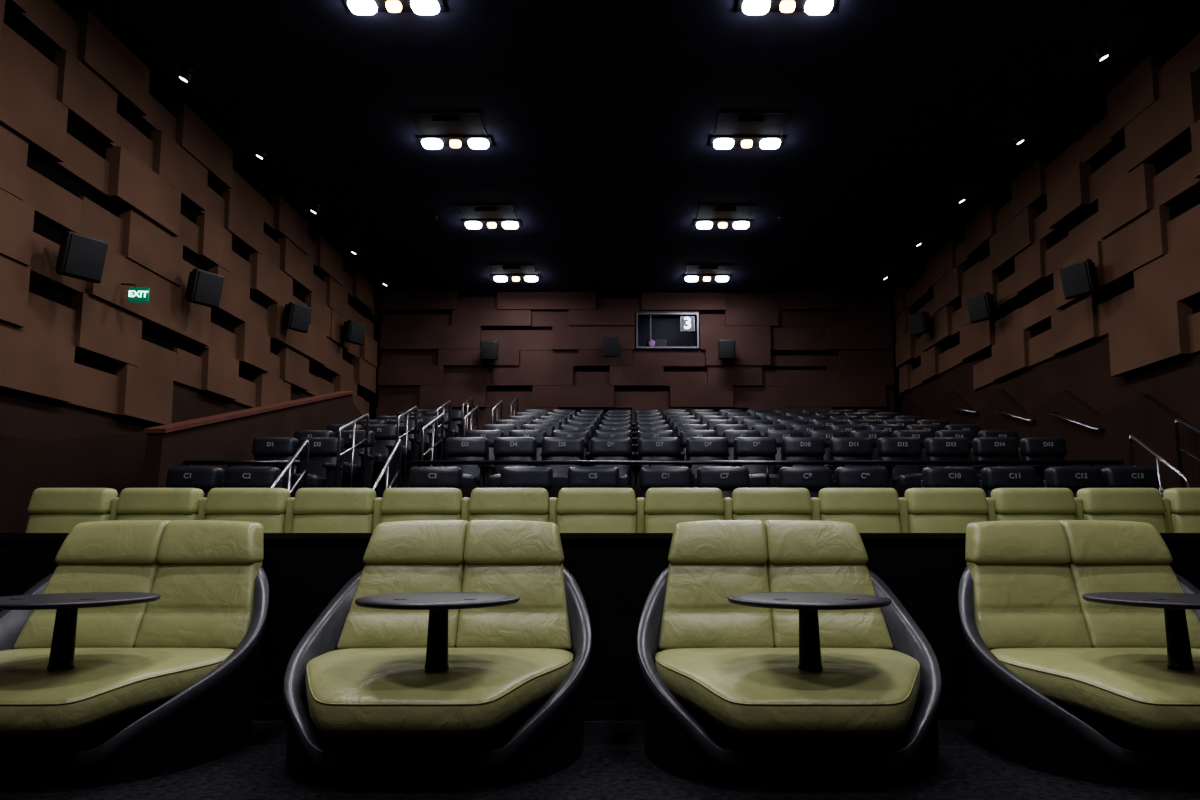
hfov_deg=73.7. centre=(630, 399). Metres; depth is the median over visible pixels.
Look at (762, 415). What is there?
seat
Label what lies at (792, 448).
seat
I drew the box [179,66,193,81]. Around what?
recessed light
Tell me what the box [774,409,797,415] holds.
seat
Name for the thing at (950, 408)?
wall handrail
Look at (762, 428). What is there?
seat
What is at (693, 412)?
seat
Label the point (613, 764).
floor
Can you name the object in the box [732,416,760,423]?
seat
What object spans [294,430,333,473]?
seat
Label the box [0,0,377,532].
wall
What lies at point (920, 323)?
wall speaker
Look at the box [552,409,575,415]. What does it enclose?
seat
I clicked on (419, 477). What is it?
seat
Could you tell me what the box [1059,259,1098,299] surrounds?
wall speaker
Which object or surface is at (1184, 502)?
seat
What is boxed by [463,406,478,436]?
stair handrail
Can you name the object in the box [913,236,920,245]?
recessed light
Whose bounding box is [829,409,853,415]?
seat
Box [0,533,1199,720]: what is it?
wall
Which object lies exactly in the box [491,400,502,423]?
stair handrail
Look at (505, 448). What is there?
seat
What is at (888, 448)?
seat
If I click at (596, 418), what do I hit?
seat
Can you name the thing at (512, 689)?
seat
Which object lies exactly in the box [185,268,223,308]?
wall speaker
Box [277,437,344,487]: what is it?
seat
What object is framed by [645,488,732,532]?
seat
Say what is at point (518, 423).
seat
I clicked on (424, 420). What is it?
seat
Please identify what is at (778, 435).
seat
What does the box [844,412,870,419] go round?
seat
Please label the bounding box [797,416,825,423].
seat
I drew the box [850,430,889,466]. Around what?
seat
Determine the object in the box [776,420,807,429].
seat
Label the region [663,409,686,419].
seat
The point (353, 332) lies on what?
wall speaker
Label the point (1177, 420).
stair handrail
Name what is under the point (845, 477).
seat
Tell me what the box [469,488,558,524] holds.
seat
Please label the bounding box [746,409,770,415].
seat
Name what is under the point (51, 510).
seat
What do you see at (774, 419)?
seat
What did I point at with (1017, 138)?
recessed light
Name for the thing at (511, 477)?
seat
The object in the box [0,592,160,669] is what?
pedestal table
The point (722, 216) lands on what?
ceiling light fixture
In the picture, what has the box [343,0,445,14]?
ceiling light fixture
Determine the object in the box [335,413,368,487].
stair handrail
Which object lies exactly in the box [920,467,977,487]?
seat
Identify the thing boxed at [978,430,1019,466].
seat
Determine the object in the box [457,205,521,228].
ceiling light fixture
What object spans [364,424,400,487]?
seat
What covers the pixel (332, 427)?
seat
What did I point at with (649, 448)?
seat
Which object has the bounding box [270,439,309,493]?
stair handrail
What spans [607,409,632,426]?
seat
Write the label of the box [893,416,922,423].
seat
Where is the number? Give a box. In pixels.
[684,317,690,328]
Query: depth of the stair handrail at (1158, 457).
8.02 m
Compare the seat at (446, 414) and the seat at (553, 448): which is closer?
the seat at (553, 448)
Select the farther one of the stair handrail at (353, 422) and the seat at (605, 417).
the seat at (605, 417)
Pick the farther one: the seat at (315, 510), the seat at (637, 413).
the seat at (637, 413)
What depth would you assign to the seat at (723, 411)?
16.64 m
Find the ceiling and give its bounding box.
[67,0,1199,293]
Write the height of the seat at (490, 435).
1.000 m
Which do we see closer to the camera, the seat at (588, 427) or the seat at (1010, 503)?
the seat at (1010, 503)
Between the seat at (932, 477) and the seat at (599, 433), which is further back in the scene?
the seat at (599, 433)
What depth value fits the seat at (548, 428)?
11.94 m
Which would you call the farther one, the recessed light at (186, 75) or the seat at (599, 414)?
the seat at (599, 414)
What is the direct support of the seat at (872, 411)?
on the floor at (380, 489)
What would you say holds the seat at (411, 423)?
on the floor at (380, 489)
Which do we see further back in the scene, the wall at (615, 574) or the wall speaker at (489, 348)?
the wall speaker at (489, 348)
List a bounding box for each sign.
[121,283,149,302]
[680,316,694,330]
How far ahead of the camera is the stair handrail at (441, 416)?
9.80 m
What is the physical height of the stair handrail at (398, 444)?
1.325 m
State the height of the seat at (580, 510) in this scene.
1.105 m
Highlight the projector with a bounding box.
[646,339,667,345]
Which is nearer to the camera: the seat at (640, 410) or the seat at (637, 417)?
the seat at (637, 417)
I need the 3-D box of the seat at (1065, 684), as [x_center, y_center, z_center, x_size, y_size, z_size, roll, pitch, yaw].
[2.535,1.194,4.085,1.520,1.170,1.366,0,-10,0]
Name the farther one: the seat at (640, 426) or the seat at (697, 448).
the seat at (640, 426)
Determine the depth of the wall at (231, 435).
9.52 m
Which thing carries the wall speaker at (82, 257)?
attached to the wall at (90, 145)
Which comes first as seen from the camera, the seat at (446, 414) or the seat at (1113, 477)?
the seat at (1113, 477)
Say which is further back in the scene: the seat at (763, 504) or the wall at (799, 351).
the wall at (799, 351)
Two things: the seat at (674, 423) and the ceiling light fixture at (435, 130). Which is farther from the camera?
the seat at (674, 423)
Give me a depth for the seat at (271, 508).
6.30 m
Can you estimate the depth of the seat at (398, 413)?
15.47 m
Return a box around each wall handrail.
[948,407,979,412]
[994,410,1035,421]
[1049,412,1104,430]
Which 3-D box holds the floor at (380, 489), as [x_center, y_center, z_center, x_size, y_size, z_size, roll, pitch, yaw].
[0.125,1.676,11.431,12.150,2.672,12.900,0,-10,0]
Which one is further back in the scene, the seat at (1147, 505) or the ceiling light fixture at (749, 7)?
the ceiling light fixture at (749, 7)
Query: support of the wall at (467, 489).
on the floor at (380, 489)
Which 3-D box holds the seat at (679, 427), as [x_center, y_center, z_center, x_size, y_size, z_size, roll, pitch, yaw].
[0.918,0.821,11.700,0.580,1.000,0.766,0,-10,0]
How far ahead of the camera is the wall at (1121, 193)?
10.62 m
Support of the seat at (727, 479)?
on the floor at (380, 489)
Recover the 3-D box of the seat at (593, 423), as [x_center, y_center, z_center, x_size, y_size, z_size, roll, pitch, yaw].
[-0.823,0.779,12.873,0.580,1.000,0.766,0,-10,1]
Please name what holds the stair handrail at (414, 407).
on the floor at (380, 489)
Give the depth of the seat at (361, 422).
13.11 m
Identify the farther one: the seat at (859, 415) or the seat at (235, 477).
the seat at (859, 415)
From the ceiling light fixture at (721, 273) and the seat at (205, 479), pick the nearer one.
the seat at (205, 479)
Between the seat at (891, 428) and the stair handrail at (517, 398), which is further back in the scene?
the stair handrail at (517, 398)
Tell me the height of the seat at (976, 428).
1.000 m
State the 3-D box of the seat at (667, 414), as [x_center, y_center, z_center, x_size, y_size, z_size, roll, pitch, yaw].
[0.920,0.696,15.220,0.580,1.000,0.766,0,-10,0]
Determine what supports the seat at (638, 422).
on the floor at (380, 489)
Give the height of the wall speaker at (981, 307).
0.454 m
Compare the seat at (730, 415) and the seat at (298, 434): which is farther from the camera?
the seat at (730, 415)
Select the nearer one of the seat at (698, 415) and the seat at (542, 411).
the seat at (698, 415)
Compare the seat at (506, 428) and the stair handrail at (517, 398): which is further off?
the stair handrail at (517, 398)
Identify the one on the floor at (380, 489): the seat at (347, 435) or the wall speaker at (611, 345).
the seat at (347, 435)
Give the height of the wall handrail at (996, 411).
0.358 m
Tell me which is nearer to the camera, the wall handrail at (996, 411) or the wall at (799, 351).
the wall handrail at (996, 411)
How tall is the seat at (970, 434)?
1.000 m
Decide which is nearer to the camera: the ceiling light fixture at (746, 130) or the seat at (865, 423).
the ceiling light fixture at (746, 130)
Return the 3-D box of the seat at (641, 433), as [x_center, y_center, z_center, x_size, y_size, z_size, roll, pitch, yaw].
[0.343,0.862,10.527,0.580,1.000,0.766,0,-10,-1]
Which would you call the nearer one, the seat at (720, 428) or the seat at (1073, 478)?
the seat at (1073, 478)
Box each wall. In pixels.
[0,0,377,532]
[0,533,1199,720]
[142,391,365,487]
[183,460,1123,498]
[370,292,902,429]
[895,18,1199,489]
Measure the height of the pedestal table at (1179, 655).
0.322 m
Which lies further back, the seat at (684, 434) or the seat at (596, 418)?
the seat at (596, 418)
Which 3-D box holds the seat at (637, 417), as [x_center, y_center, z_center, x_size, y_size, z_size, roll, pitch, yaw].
[0.341,0.737,14.047,0.580,1.000,0.766,0,-10,0]
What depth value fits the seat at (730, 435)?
10.76 m
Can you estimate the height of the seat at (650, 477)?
1.000 m
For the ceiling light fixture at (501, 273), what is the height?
0.114 m
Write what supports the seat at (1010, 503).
on the floor at (380, 489)
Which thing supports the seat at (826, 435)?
on the floor at (380, 489)
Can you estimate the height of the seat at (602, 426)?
1.000 m
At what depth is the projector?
18.94 m
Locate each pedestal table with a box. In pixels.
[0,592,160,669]
[355,592,519,669]
[728,592,891,669]
[1082,592,1199,669]
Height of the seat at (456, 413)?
1.000 m
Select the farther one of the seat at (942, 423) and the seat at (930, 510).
the seat at (942, 423)
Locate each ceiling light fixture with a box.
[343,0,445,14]
[408,113,493,148]
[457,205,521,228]
[489,265,540,281]
[683,265,732,281]
[693,205,754,228]
[709,113,789,148]
[736,0,837,14]
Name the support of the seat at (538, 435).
on the floor at (380, 489)
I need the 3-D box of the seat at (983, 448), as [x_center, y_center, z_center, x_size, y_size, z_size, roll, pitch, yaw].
[4.399,0.904,9.353,0.580,1.000,0.766,0,-10,0]
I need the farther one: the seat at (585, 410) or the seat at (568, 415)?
the seat at (585, 410)
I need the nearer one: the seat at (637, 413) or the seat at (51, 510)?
the seat at (51, 510)
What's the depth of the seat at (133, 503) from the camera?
6.30 m
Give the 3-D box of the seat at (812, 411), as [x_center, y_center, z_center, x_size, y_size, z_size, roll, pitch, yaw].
[3.819,0.654,16.394,0.580,1.000,0.766,0,-10,0]
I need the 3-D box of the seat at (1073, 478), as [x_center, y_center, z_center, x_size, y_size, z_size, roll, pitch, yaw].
[4.383,1.113,7.594,0.580,1.000,0.766,0,-10,-1]
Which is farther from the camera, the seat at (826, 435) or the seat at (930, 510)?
the seat at (826, 435)
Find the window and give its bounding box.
[636,313,698,348]
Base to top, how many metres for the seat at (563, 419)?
1.000 m
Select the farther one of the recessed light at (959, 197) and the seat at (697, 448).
the recessed light at (959, 197)
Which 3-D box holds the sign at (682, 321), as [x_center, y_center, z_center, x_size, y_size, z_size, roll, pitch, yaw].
[1.305,-1.758,18.460,0.330,0.350,0.024,0,-10,0]
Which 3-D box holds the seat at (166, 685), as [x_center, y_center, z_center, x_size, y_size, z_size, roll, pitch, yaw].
[-2.730,1.194,4.085,1.520,1.170,1.366,0,-10,0]
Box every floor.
[0,721,1199,799]
[372,456,446,497]
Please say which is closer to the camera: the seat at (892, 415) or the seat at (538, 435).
the seat at (538, 435)
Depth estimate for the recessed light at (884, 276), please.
17.06 m
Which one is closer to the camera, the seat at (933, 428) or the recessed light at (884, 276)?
the seat at (933, 428)
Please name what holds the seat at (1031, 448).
on the floor at (380, 489)
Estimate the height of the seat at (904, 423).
1.000 m
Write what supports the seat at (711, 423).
on the floor at (380, 489)
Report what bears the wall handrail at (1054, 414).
attached to the wall at (1121, 193)
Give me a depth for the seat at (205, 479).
7.82 m
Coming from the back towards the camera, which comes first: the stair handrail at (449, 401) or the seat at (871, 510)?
the stair handrail at (449, 401)
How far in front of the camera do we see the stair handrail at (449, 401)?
14.27 m
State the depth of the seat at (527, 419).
14.28 m
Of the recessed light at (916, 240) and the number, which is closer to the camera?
the recessed light at (916, 240)
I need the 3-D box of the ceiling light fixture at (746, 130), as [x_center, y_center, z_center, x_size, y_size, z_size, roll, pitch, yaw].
[1.650,-3.703,11.094,1.040,0.114,0.880,0,-10,0]
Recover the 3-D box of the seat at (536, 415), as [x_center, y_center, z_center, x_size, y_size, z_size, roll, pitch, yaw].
[-1.978,0.696,15.220,0.580,1.000,0.766,0,-10,0]
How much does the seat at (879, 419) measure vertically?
1.000 m
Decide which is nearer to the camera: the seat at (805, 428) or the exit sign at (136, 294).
the exit sign at (136, 294)
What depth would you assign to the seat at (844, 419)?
14.29 m
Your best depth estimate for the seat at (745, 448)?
9.56 m
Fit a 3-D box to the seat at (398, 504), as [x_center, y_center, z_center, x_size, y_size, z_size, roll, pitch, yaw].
[-1.629,1.190,5.968,0.709,1.105,0.935,0,-10,0]
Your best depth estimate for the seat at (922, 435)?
10.76 m
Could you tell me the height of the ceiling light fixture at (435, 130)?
0.114 m
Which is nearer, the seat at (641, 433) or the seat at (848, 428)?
the seat at (641, 433)
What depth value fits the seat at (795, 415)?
15.46 m
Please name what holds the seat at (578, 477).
on the floor at (380, 489)
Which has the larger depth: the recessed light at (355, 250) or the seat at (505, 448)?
the recessed light at (355, 250)
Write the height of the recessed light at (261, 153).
0.174 m
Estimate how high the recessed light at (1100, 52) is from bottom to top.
0.174 m
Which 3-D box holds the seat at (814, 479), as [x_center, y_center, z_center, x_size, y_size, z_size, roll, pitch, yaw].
[1.718,1.113,7.594,0.580,1.000,0.766,0,-10,0]
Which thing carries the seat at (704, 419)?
on the floor at (380, 489)
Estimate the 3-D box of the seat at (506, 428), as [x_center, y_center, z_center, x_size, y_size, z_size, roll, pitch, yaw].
[-1.979,0.821,11.700,0.580,1.000,0.766,0,-10,0]
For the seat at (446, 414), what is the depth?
15.42 m
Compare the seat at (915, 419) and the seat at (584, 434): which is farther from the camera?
the seat at (915, 419)
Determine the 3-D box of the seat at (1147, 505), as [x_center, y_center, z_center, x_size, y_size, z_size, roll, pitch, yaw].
[3.947,1.190,5.968,0.709,1.105,0.935,0,-10,0]
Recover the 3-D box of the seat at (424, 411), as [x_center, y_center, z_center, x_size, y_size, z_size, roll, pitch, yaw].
[-4.303,0.654,16.394,0.580,1.000,0.766,0,-10,1]
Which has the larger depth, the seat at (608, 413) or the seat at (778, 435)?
the seat at (608, 413)
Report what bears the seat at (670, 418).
on the floor at (380, 489)
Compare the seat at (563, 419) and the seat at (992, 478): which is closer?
the seat at (992, 478)
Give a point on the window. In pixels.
(637, 314)
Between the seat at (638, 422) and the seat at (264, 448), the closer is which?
the seat at (264, 448)
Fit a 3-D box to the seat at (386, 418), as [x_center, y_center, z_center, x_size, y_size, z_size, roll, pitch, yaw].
[-4.301,0.737,14.047,0.580,1.000,0.766,0,-10,0]
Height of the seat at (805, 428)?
1.000 m
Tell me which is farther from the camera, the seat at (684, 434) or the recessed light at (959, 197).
the recessed light at (959, 197)
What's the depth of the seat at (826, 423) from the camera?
13.11 m
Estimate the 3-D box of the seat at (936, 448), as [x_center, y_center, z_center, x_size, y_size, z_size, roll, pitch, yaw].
[3.821,0.904,9.353,0.580,1.000,0.766,0,-10,0]
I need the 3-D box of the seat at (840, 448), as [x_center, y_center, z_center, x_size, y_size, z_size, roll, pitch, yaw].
[2.663,0.904,9.353,0.580,1.000,0.766,0,-10,-1]
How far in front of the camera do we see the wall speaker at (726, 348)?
17.89 m
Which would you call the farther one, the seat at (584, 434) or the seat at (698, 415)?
the seat at (698, 415)
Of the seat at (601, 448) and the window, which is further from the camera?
the window
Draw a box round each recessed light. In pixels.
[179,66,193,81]
[256,146,267,158]
[311,202,320,213]
[352,245,359,254]
[383,278,389,285]
[880,271,887,279]
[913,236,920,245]
[955,191,964,202]
[1012,131,1023,144]
[1093,44,1108,60]
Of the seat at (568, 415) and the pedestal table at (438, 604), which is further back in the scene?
the seat at (568, 415)
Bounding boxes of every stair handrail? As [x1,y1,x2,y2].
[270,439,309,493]
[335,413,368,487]
[372,439,401,490]
[394,406,417,487]
[420,413,443,466]
[434,400,450,459]
[461,397,472,436]
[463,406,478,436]
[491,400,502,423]
[510,397,518,415]
[1128,434,1189,493]
[1174,418,1199,487]
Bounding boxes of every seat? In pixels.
[0,520,268,787]
[25,488,118,532]
[116,488,206,519]
[166,467,223,496]
[204,488,294,532]
[224,467,282,487]
[228,437,298,473]
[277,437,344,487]
[283,520,591,787]
[291,488,382,532]
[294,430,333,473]
[327,424,362,436]
[335,430,375,488]
[356,420,386,429]
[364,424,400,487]
[377,416,406,423]
[380,488,470,522]
[388,420,420,470]
[396,412,422,417]
[408,416,435,466]
[408,467,462,493]
[413,409,436,415]
[425,412,451,458]
[432,437,488,484]
[440,409,464,436]
[466,430,503,473]
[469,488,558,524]
[482,424,516,436]
[483,437,536,484]
[495,420,526,429]
[500,467,552,497]
[506,416,534,423]
[509,430,546,465]
[516,412,541,419]
[521,424,554,436]
[524,409,547,415]
[530,420,561,429]
[535,437,584,484]
[539,416,566,423]
[546,412,571,419]
[551,430,590,459]
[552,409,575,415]
[557,488,645,532]
[559,424,593,452]
[566,420,596,436]
[567,467,618,487]
[571,416,599,429]
[576,412,601,424]
[580,409,603,419]
[585,437,635,484]
[590,430,634,459]
[598,424,634,451]
[601,420,633,443]
[603,416,633,437]
[605,412,633,431]
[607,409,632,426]
[633,409,659,426]
[634,412,661,431]
[634,416,663,459]
[634,420,666,443]
[634,424,670,484]
[635,430,679,459]
[635,437,686,484]
[637,520,941,787]
[640,467,691,497]
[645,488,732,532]
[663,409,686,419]
[665,412,691,423]
[668,416,696,426]
[671,420,701,431]
[675,424,708,438]
[679,430,717,465]
[686,437,736,484]
[690,409,714,415]
[695,412,720,419]
[697,467,749,497]
[700,416,728,423]
[706,420,737,429]
[714,424,747,436]
[718,409,742,415]
[722,430,760,465]
[725,412,750,419]
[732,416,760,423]
[732,488,820,521]
[733,437,787,484]
[741,420,772,429]
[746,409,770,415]
[752,424,786,436]
[754,412,780,419]
[764,416,793,423]
[765,430,803,473]
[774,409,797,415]
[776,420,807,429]
[778,467,831,497]
[781,437,838,484]
[784,412,810,419]
[790,424,824,436]
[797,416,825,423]
[801,409,825,415]
[808,430,846,466]
[811,420,842,429]
[814,412,840,419]
[818,488,908,532]
[828,437,889,467]
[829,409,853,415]
[829,416,857,423]
[829,424,863,436]
[834,467,888,487]
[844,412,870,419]
[846,420,878,429]
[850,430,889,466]
[857,409,881,415]
[861,416,890,423]
[867,424,902,436]
[873,412,900,419]
[876,437,940,484]
[881,420,913,429]
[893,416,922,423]
[893,430,932,472]
[904,488,995,532]
[906,424,941,436]
[916,420,948,429]
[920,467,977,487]
[923,437,991,484]
[935,430,975,466]
[944,424,980,437]
[958,520,1199,787]
[971,437,1042,484]
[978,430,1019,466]
[979,467,1037,497]
[990,488,1083,520]
[1018,437,1093,484]
[1043,467,1102,496]
[1075,488,1172,532]
[1101,467,1159,488]
[1161,488,1199,532]
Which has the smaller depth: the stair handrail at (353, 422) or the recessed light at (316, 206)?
the stair handrail at (353, 422)
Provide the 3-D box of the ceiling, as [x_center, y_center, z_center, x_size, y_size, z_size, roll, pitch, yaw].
[0.125,-4.471,7.349,12.550,0.150,23.400,0,-10,0]
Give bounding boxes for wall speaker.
[55,231,107,283]
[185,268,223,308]
[282,302,311,332]
[342,320,365,344]
[481,340,497,359]
[603,337,619,356]
[718,340,734,358]
[908,311,931,336]
[967,292,996,322]
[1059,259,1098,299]
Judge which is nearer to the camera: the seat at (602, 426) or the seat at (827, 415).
the seat at (602, 426)
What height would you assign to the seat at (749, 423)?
1.000 m
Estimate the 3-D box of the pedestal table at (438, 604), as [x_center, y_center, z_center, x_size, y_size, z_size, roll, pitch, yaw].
[-0.905,1.088,3.751,0.754,0.322,0.754,0,-10,0]
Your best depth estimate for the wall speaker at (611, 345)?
17.89 m
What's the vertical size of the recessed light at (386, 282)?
0.174 m
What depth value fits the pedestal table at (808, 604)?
3.70 m
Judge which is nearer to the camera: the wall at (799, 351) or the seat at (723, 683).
the seat at (723, 683)
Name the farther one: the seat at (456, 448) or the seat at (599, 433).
the seat at (599, 433)
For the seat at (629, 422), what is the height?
1.000 m
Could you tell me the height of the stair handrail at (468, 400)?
1.339 m
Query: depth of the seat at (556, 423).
13.11 m

